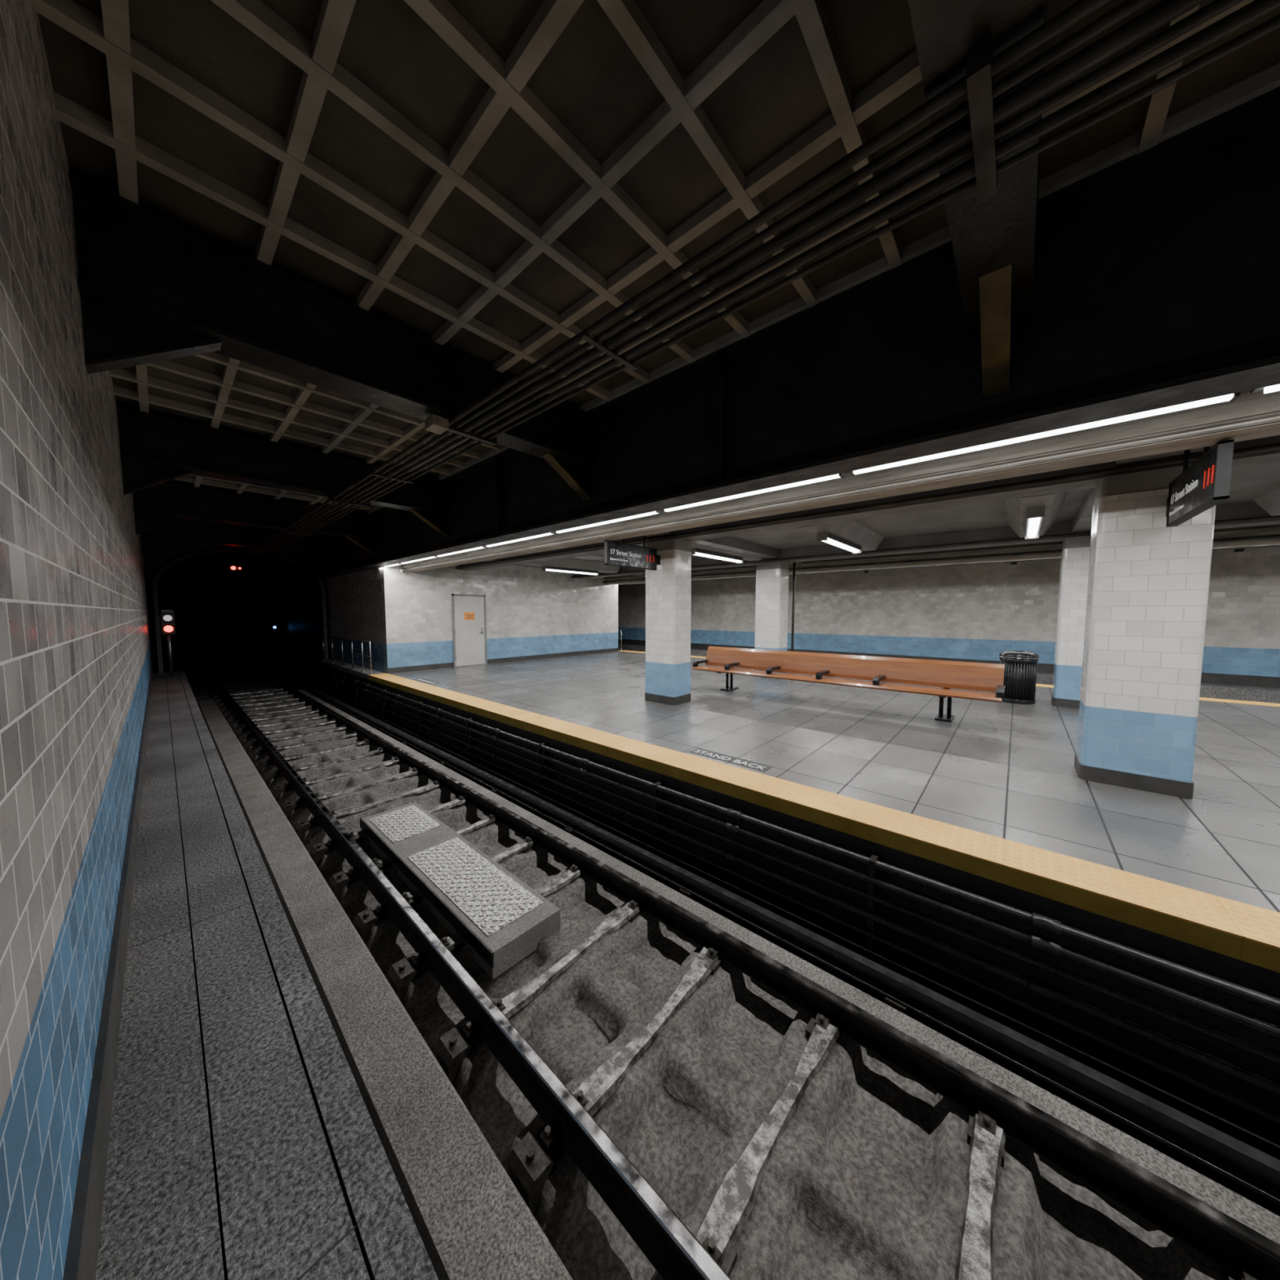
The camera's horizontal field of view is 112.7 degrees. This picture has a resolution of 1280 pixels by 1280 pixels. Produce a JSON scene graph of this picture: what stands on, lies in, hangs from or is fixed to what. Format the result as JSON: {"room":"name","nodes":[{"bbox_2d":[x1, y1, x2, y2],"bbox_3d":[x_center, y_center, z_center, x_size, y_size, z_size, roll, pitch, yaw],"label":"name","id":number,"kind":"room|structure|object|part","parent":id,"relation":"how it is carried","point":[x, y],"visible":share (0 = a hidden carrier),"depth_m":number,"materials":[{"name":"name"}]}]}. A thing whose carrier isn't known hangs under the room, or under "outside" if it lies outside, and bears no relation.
{"room":"railway station","nodes":[
{"label":"railway station","id":0,"kind":"room"},
{"bbox_2d":[0,0,158,1279],"bbox_3d":[-19.298,-0.882,16.650,69.000,5.600,0.330,3,5,41],"label":"wall","id":1,"kind":"structure","parent":0,"point":[76,661],"depth_m":1.25,"materials":[{"name":"tile"}]},
{"bbox_2d":[62,664,153,1279],"bbox_3d":[-3.498,1.387,2.934,27.000,0.250,0.020,3,5,41],"label":"baseboard","id":2,"kind":"structure","parent":1,"relation":"attached to","point":[82,1249],"depth_m":1.37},
{"bbox_2d":[157,586,219,641],"bbox_3d":[-39.498,-2.837,45.947,0.200,5.700,17.400,3,5,41],"label":"wall","id":3,"kind":"structure","parent":0,"point":[195,609],"depth_m":41.31,"materials":[{"name":"black concrete"}]},
{"bbox_2d":[143,541,326,587],"bbox_3d":[-12.249,-2.461,13.184,0.001,1.800,4.650,3,5,41],"label":"wall","id":4,"kind":"structure","parent":0,"point":[154,560],"depth_m":12.23,"materials":[{"name":"black concrete"}]},
{"bbox_2d":[152,549,328,673],"bbox_3d":[-12.207,-0.415,13.326,0.350,4.700,3.900,3,5,41],"label":"trim","id":5,"kind":"structure","parent":4,"relation":"attached to","point":[155,582],"depth_m":12.61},
{"bbox_2d":[157,640,315,698],"bbox_3d":[-28.650,1.118,28.035,40.100,0.330,4.110,3,5,41],"label":"floor","id":6,"kind":"structure","parent":0,"point":[231,673],"depth_m":20.57,"materials":[{"name":"concrete"}]},
{"bbox_2d":[272,625,277,672],"bbox_3d":[-16.781,0.413,19.620,0.140,2.170,0.120,3,5,41],"label":"lamp","id":7,"kind":"object","parent":6,"relation":"on","point":[274,628],"visible":1,"depth_m":19.61,"materials":[{"name":"black metal"}]},
{"bbox_2d":[95,671,438,1279],"bbox_3d":[-3.305,2.095,3.198,27.000,1.204,0.600,3,5,41],"label":"walkway","id":8,"kind":"structure","parent":0,"point":[245,1143],"depth_m":1.52,"materials":[{"name":"grey concrete"}]},
{"bbox_2d":[160,609,175,677],"bbox_3d":[-12.268,0.099,11.109,0.300,1.760,0.240,3,5,41],"label":"signal","id":9,"kind":"object","parent":8,"relation":"on","point":[167,616],"visible":1,"depth_m":11.12,"materials":[{"name":"metal"}]},
{"bbox_2d":[216,560,384,682],"bbox_3d":[-24.454,-1.509,27.053,47.450,5.500,0.250,3,5,41],"label":"wall","id":10,"kind":"structure","parent":0,"point":[282,594],"depth_m":17.98,"materials":[{"name":"black concrete"}]},
{"bbox_2d":[315,657,385,679],"bbox_3d":[-8.901,0.824,12.911,5.650,0.120,0.430,3,5,41],"label":"floor","id":11,"kind":"structure","parent":0,"point":[337,664],"depth_m":12.41,"materials":[{"name":"grey concrete"}]},
{"bbox_2d":[321,635,373,674],"bbox_3d":[-8.853,0.354,12.671,5.200,0.850,0.100,3,5,41],"label":"railing","id":12,"kind":"object","parent":11,"relation":"on","point":[362,641],"visible":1,"depth_m":12.01,"materials":[{"name":"metal"}]},
{"bbox_2d":[380,564,617,673],"bbox_3d":[-3.847,-0.933,14.351,0.250,3.200,8.600,3,5,41],"label":"wall","id":13,"kind":"structure","parent":0,"point":[530,611],"depth_m":13.57,"materials":[{"name":"tile"}]},
{"bbox_2d":[398,567,405,573],"bbox_3d":[-6.256,-1.829,11.196,0.251,0.162,0.100,3,5,41],"label":"security camera","id":14,"kind":"object","parent":13,"relation":"attached to","point":[400,569],"visible":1,"depth_m":11.16,"materials":[{"name":"paint"}]},
{"bbox_2d":[451,594,487,666],"bbox_3d":[-5.092,-0.293,12.760,0.049,2.130,1.030,3,5,41],"label":"frame","id":15,"kind":"object","parent":13,"relation":"attached to","point":[452,595],"visible":1,"depth_m":12.44,"materials":[{"name":"grey metal"}]},
{"bbox_2d":[453,595,485,666],"bbox_3d":[-5.080,-0.270,12.741,0.092,2.065,0.934,3,5,41],"label":"leaf","id":16,"kind":"object","parent":13,"relation":"attached to","point":[469,642],"depth_m":12.74,"materials":[{"name":"paint"}]},
{"bbox_3d":[-5.087,-0.275,12.710,0.062,1.700,0.879,3,5,41],"label":"hardware","id":17,"kind":"part","parent":16,"relation":"part of","materials":[{"name":"grey metal"}]},
{"bbox_2d":[463,612,475,620],"bbox_3d":[-5.089,-0.712,12.716,0.009,0.230,0.330,3,5,41],"label":"notice","id":18,"kind":"object","parent":16,"relation":"attached to","point":[468,615],"visible":1,"depth_m":12.71,"materials":[{"name":"orange paper"}]},
{"bbox_2d":[387,648,618,673],"bbox_3d":[-3.746,0.600,14.361,0.020,0.140,8.600,3,5,41],"label":"baseboard","id":19,"kind":"structure","parent":13,"relation":"attached to","point":[398,669],"depth_m":13.77,"materials":[{"name":"tile"}]},
{"bbox_2d":[384,472,845,567],"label":"strip light","id":20,"kind":"object","parent":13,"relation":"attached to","point":[841,475],"depth_m":4.82,"materials":[{"name":"white plastic"}]},
{"bbox_2d":[402,390,1279,572],"bbox_3d":[1.627,-1.490,4.231,21.300,0.235,0.940,3,5,41],"label":"ceiling beam","id":21,"kind":"structure","parent":13,"relation":"attached to","point":[1255,415],"depth_m":3.44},
{"bbox_2d":[602,527,1279,584],"bbox_3d":[6.793,-1.868,10.037,21.300,0.235,0.940,3,5,41],"label":"ceiling beam","id":22,"kind":"structure","parent":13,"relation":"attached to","point":[1265,536],"depth_m":9.48,"materials":[{"name":"grey metal"}]},
{"bbox_2d":[850,391,1240,474],"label":"strip light","id":23,"kind":"object","parent":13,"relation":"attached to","point":[1231,397],"depth_m":2.71,"materials":[{"name":"white plastic"}]},
{"bbox_2d":[32,0,1279,587],"bbox_3d":[-17.927,-3.704,18.014,69.000,0.345,4.460,3,5,41],"label":"ceiling","id":24,"kind":"structure","parent":0,"point":[489,181],"depth_m":2.20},
{"bbox_2d":[227,546,242,571],"bbox_3d":[-12.037,-2.661,12.640,0.120,1.190,0.300,3,5,41],"label":"signal","id":25,"kind":"object","parent":24,"relation":"hanging from","point":[234,567],"visible":0.93,"depth_m":12.65,"materials":[{"name":"black metal"}]},
{"bbox_2d":[140,518,333,566],"bbox_3d":[-10.667,-2.668,11.589,0.300,1.040,3.810,3,5,41],"label":"ceiling beam","id":26,"kind":"structure","parent":24,"relation":"attached to","point":[318,545],"depth_m":11.25,"materials":[{"name":"black metal"}]},
{"bbox_2d":[133,480,377,555],"bbox_3d":[-7.751,-2.500,9.005,0.300,1.040,3.810,3,5,41],"label":"ceiling beam","id":27,"kind":"structure","parent":24,"relation":"attached to","point":[157,505],"depth_m":8.52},
{"bbox_2d":[116,403,449,537],"bbox_3d":[-4.835,-2.332,6.421,0.300,1.040,3.810,3,5,41],"label":"ceiling beam","id":28,"kind":"structure","parent":24,"relation":"attached to","point":[156,448],"depth_m":5.77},
{"bbox_2d":[68,172,595,501],"bbox_3d":[-1.918,-2.164,3.837,0.300,1.040,3.810,3,5,41],"label":"ceiling beam","id":29,"kind":"structure","parent":24,"relation":"attached to","point":[153,287],"depth_m":2.94,"materials":[{"name":"black metal"}]},
{"bbox_2d":[244,0,1279,557],"bbox_3d":[-2.017,-2.016,4.384,27.000,0.115,0.660,3,5,41],"label":"conduit","id":30,"kind":"object","parent":24,"relation":"attached to","point":[980,86],"visible":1,"depth_m":1.71,"materials":[{"name":"grey metal"}]},
{"bbox_2d":[907,0,1047,396],"bbox_3d":[0.998,-1.996,1.254,0.300,1.040,3.810,3,5,41],"label":"ceiling beam","id":31,"kind":"structure","parent":24,"relation":"attached to","point":[993,239],"depth_m":1.86,"materials":[{"name":"black metal"}]},
{"bbox_2d":[690,547,743,563],"bbox_3d":[1.693,-1.820,9.264,0.160,0.130,1.990,3,5,41],"label":"ceiling lamp","id":32,"kind":"object","parent":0,"point":[695,551],"depth_m":9.12,"materials":[{"name":"white plastic"}]},
{"bbox_2d":[690,542,761,560],"bbox_3d":[1.743,-2.008,9.308,0.600,0.240,3.400,3,5,41],"label":"ceiling recess","id":33,"kind":"object","parent":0,"point":[748,557],"depth_m":9.24,"materials":[{"name":"grey concrete"}]},
{"bbox_2d":[195,686,1279,1279],"bbox_3d":[-2.739,2.367,5.364,29.000,0.241,3.360,3,5,41],"label":"track bed","id":34,"kind":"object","parent":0,"point":[865,1179],"depth_m":2.35,"materials":[{"name":"concrete"}]},
{"bbox_2d":[180,638,1279,1279],"bbox_3d":[-17.018,1.473,17.867,67.000,0.341,1.965,3,5,41],"label":"railway track","id":35,"kind":"object","parent":34,"relation":"on","point":[1242,1252],"visible":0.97,"depth_m":2.38,"materials":[{"name":"metal"}]},
{"bbox_2d":[360,801,560,979],"bbox_3d":[-2.028,2.313,4.374,3.090,0.216,0.630,3,5,41],"label":"slab","id":36,"kind":"object","parent":35,"relation":"on","point":[497,953],"visible":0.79,"depth_m":3.60,"materials":[{"name":"concrete"}]},
{"bbox_2d":[368,804,542,936],"bbox_3d":[-2.048,2.208,4.398,2.800,0.013,0.510,3,5,41],"label":"plates","id":37,"kind":"object","parent":36,"relation":"on","point":[491,899],"visible":1,"depth_m":4.01,"materials":[{"name":"silver metal"}]},
{"bbox_2d":[303,684,1279,1204],"bbox_3d":[-1.254,2.221,5.521,27.000,0.250,0.160,3,5,41],"label":"concrete ledge","id":38,"kind":"object","parent":34,"relation":"on","point":[1252,1168],"visible":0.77,"depth_m":2.66,"materials":[{"name":"concrete"}]},
{"bbox_2d":[310,86,1279,578],"bbox_3d":[-0.962,-2.151,5.567,27.000,1.290,0.320,3,5,41],"label":"wall","id":39,"kind":"structure","parent":0,"point":[1156,285],"depth_m":2.84,"materials":[{"name":"black concrete"}]},
{"bbox_2d":[315,662,1279,1115],"bbox_3d":[-0.899,1.931,5.904,27.000,1.180,0.470,3,5,41],"label":"wall","id":40,"kind":"structure","parent":0,"point":[1256,978],"depth_m":2.83,"materials":[{"name":"black metal"}]},
{"bbox_2d":[302,662,1279,1159],"bbox_3d":[-1.566,1.870,6.044,28.190,0.924,0.200,3,5,41],"label":"pipes","id":41,"kind":"object","parent":40,"relation":"attached to","point":[1250,1123],"visible":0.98,"depth_m":2.81,"materials":[{"name":"metal"}]},
{"bbox_2d":[368,673,1279,973],"bbox_3d":[1.187,1.403,3.960,21.350,0.126,0.411,3,5,41],"label":"platform edge strip","id":42,"kind":"object","parent":40,"relation":"on","point":[1246,932],"visible":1,"depth_m":2.92,"materials":[{"name":"yellow paint"}]},
{"bbox_2d":[385,651,1279,912],"bbox_3d":[4.098,1.271,7.425,21.600,0.300,8.640,3,5,41],"label":"platform","id":43,"kind":"object","parent":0,"point":[1003,770],"visible":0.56,"depth_m":4.80,"materials":[{"name":"tile"}]},
{"bbox_2d":[415,679,439,684],"bbox_3d":[-4.939,0.959,9.884,0.920,0.004,0.180,3,5,41],"label":"notice","id":44,"kind":"object","parent":43,"relation":"on","point":[420,680],"visible":1,"depth_m":9.89,"materials":[{"name":"white paint"}]},
{"bbox_2d":[644,538,691,705],"bbox_3d":[0.505,-0.317,7.651,0.690,2.840,0.540,3,5,41],"label":"tiled column","id":45,"kind":"structure","parent":43,"relation":"on","point":[668,588],"depth_m":7.42,"materials":[{"name":"tile"}]},
{"bbox_2d":[689,747,772,772],"bbox_3d":[0.969,1.299,4.650,0.920,0.004,0.180,3,5,41],"label":"notice","id":46,"kind":"object","parent":43,"relation":"on","point":[733,760],"visible":1,"depth_m":4.62,"materials":[{"name":"white paint"}]},
{"bbox_2d":[753,561,789,672],"bbox_3d":[3.347,-0.525,10.845,0.690,2.840,0.540,3,5,41],"label":"tiled column","id":47,"kind":"structure","parent":43,"relation":"on","point":[771,601],"depth_m":10.61,"materials":[{"name":"tile"}]},
{"bbox_2d":[790,562,795,673],"bbox_3d":[3.902,-0.665,10.851,0.059,3.120,0.059,3,5,41],"label":"conduit","id":48,"kind":"object","parent":43,"relation":"on","point":[794,563],"visible":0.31,"depth_m":10.82,"materials":[{"name":"grey metal"}]},
{"bbox_2d":[692,646,1004,721],"bbox_3d":[3.160,0.684,7.490,4.940,0.862,0.731,3,5,41],"label":"bench","id":49,"kind":"object","parent":43,"relation":"on","point":[981,677],"visible":1,"depth_m":7.00,"materials":[{"name":"brown wood"}]},
{"bbox_3d":[3.088,0.676,7.408,4.900,0.066,0.513,3,5,41],"label":"seat","id":50,"kind":"part","parent":49,"relation":"part of","materials":[{"name":"brown wood"}]},
{"bbox_3d":[3.304,0.439,7.637,4.900,0.392,0.183,3,5,41],"label":"backrest","id":51,"kind":"part","parent":49,"relation":"part of","materials":[{"name":"brown wood"}]},
{"bbox_2d":[998,650,1039,704],"bbox_3d":[6.761,0.654,7.629,0.552,0.905,0.552,3,5,41],"label":"trash can","id":52,"kind":"object","parent":43,"relation":"on","point":[1020,666],"visible":0.91,"depth_m":7.44,"materials":[{"name":"black metal"}]},
{"bbox_3d":[6.761,0.260,7.603,0.552,0.115,0.552,3,5,41],"label":"lid","id":53,"kind":"part","parent":52,"relation":"part of","materials":[{"name":"metal"}]},
{"bbox_2d":[1051,535,1090,708],"bbox_3d":[7.497,-0.286,7.168,0.690,2.840,0.540,3,5,41],"label":"tiled column","id":54,"kind":"structure","parent":43,"relation":"on","point":[1075,553],"depth_m":7.10,"materials":[{"name":"tile"}]},
{"bbox_2d":[1074,463,1216,799],"bbox_3d":[4.655,-0.078,3.974,0.690,2.840,0.540,3,5,41],"label":"tiled column","id":55,"kind":"structure","parent":43,"relation":"on","point":[1147,597],"depth_m":3.79,"materials":[{"name":"tile"}]},
{"bbox_2d":[817,532,862,553],"bbox_3d":[3.585,-1.711,7.588,0.160,0.130,1.990,3,5,41],"label":"ceiling lamp","id":56,"kind":"object","parent":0,"point":[827,537],"depth_m":7.33,"materials":[{"name":"white plastic"}]},
{"bbox_2d":[798,520,884,551],"bbox_3d":[3.635,-1.899,7.632,0.600,0.240,3.400,3,5,41],"label":"ceiling recess","id":57,"kind":"object","parent":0,"point":[851,531],"depth_m":7.36,"materials":[{"name":"grey concrete"}]},
{"bbox_2d":[455,435,1279,570],"bbox_3d":[2.790,-1.782,5.523,21.300,0.360,0.570,3,5,41],"label":"beam","id":58,"kind":"structure","parent":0,"point":[1264,451],"depth_m":4.85,"materials":[{"name":"grey metal"}]},
{"bbox_2d":[484,445,1279,575],"bbox_3d":[4.098,-1.987,7.213,21.600,0.370,7.080,3,5,41],"label":"ceiling","id":59,"kind":"structure","parent":0,"point":[1246,484],"depth_m":7.00,"materials":[{"name":"grey concrete"}]},
{"bbox_2d":[521,558,620,573],"bbox_3d":[-1.959,-2.221,12.587,0.600,0.240,3.400,3,5,41],"label":"joist","id":60,"kind":"object","parent":59,"relation":"attached to","point":[563,562],"depth_m":12.45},
{"bbox_2d":[542,565,598,575],"bbox_3d":[-2.009,-2.033,12.543,0.160,0.130,1.990,3,5,41],"label":"ceiling lamp","id":61,"kind":"object","parent":60,"relation":"attached to","point":[544,567],"depth_m":12.41,"materials":[{"name":"white plastic"}]},
{"bbox_2d":[582,553,604,559],"bbox_3d":[-0.104,-2.115,10.944,0.600,0.240,3.400,3,5,41],"label":"joist","id":62,"kind":"object","parent":59,"relation":"attached to","point":[601,556],"depth_m":9.81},
{"bbox_2d":[604,535,660,570],"bbox_3d":[-0.090,-1.476,6.896,0.060,0.610,1.285,3,5,41],"label":"station sign","id":63,"kind":"object","parent":59,"relation":"hanging from","point":[615,553],"visible":1,"depth_m":6.80,"materials":[{"name":"black metal"}]},
{"bbox_2d":[1165,439,1234,527],"bbox_3d":[4.120,-1.233,3.166,0.060,0.610,1.285,3,5,41],"label":"station sign","id":64,"kind":"object","parent":59,"relation":"hanging from","point":[1202,485],"visible":1,"depth_m":2.96,"materials":[{"name":"black metal"}]},
{"bbox_2d":[1253,486,1279,515],"bbox_3d":[7.388,-1.683,4.306,0.600,0.240,3.400,3,5,41],"label":"ceiling recess","id":65,"kind":"object","parent":59,"relation":"attached to","point":[1269,501],"depth_m":5.52,"materials":[{"name":"grey concrete"}]},
{"bbox_2d":[571,502,1279,578],"bbox_3d":[5.631,-1.990,8.717,21.300,0.360,0.570,3,5,41],"label":"beam","id":66,"kind":"structure","parent":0,"point":[1246,514],"depth_m":8.19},
{"bbox_2d":[604,524,1279,578],"bbox_3d":[6.879,-2.176,10.114,21.300,0.370,1.040,3,5,41],"label":"ceiling soffit","id":67,"kind":"structure","parent":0,"point":[1276,525],"depth_m":9.36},
{"bbox_2d":[617,546,1279,676],"bbox_3d":[-7.941,-1.712,29.414,69.000,5.600,0.300,3,5,41],"label":"wall","id":68,"kind":"structure","parent":0,"point":[973,611],"depth_m":13.45,"materials":[{"name":"tile"}]},
{"bbox_2d":[617,639,1279,688],"bbox_3d":[7.656,0.572,15.471,27.000,0.250,0.020,3,5,41],"label":"baseboard","id":69,"kind":"structure","parent":68,"relation":"attached to","point":[1206,677],"depth_m":12.10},
{"bbox_2d":[617,643,1279,703],"bbox_3d":[7.463,1.308,15.301,27.000,1.204,0.600,3,5,41],"label":"floor","id":70,"kind":"structure","parent":0,"point":[1256,694],"depth_m":9.72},
{"bbox_2d":[617,544,1279,585],"bbox_3d":[5.120,-2.595,12.402,27.000,1.290,0.320,3,5,41],"label":"girder","id":71,"kind":"object","parent":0,"point":[1269,545],"depth_m":10.19,"materials":[{"name":"grey metal"}]},
{"bbox_2d":[1024,505,1044,539],"bbox_3d":[5.469,-1.602,5.918,0.160,0.130,1.990,3,5,41],"label":"ceiling lamp","id":72,"kind":"object","parent":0,"point":[1035,515],"depth_m":5.49,"materials":[{"name":"white plastic"}]},
{"bbox_2d":[1005,491,1068,537],"bbox_3d":[5.519,-1.791,5.962,0.600,0.240,3.400,3,5,41],"label":"ceiling recess","id":73,"kind":"object","parent":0,"point":[1016,508],"depth_m":5.63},
{"bbox_2d":[1234,548,1244,551],"bbox_3d":[12.552,-2.459,8.378,0.300,1.040,3.810,3,5,41],"label":"ceiling beam","id":74,"kind":"structure","parent":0,"point":[1236,549],"depth_m":9.80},
{"bbox_3d":[-2.906,0.386,19.650,5.650,0.120,0.430,3,5,41],"label":"floor","id":75,"kind":"structure","parent":0,"visible":0},
{"bbox_2d":[617,630,622,650],"bbox_3d":[-2.692,-0.097,19.596,5.200,0.850,0.100,3,5,41],"label":"railing","id":76,"kind":"object","parent":75,"relation":"on","point":[620,630],"visible":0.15,"depth_m":17.90,"materials":[{"name":"metal"}]},
{"bbox_3d":[5.057,1.496,12.597,27.000,1.180,0.470,3,5,41],"label":"wall","id":77,"kind":"structure","parent":0,"visible":0},
{"bbox_2d":[618,650,1279,706],"bbox_3d":[7.196,0.964,10.713,21.350,0.126,0.411,3,5,41],"label":"platform edge strip","id":78,"kind":"object","parent":77,"relation":"on","point":[1274,704],"visible":0.06,"depth_m":7.69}
]}

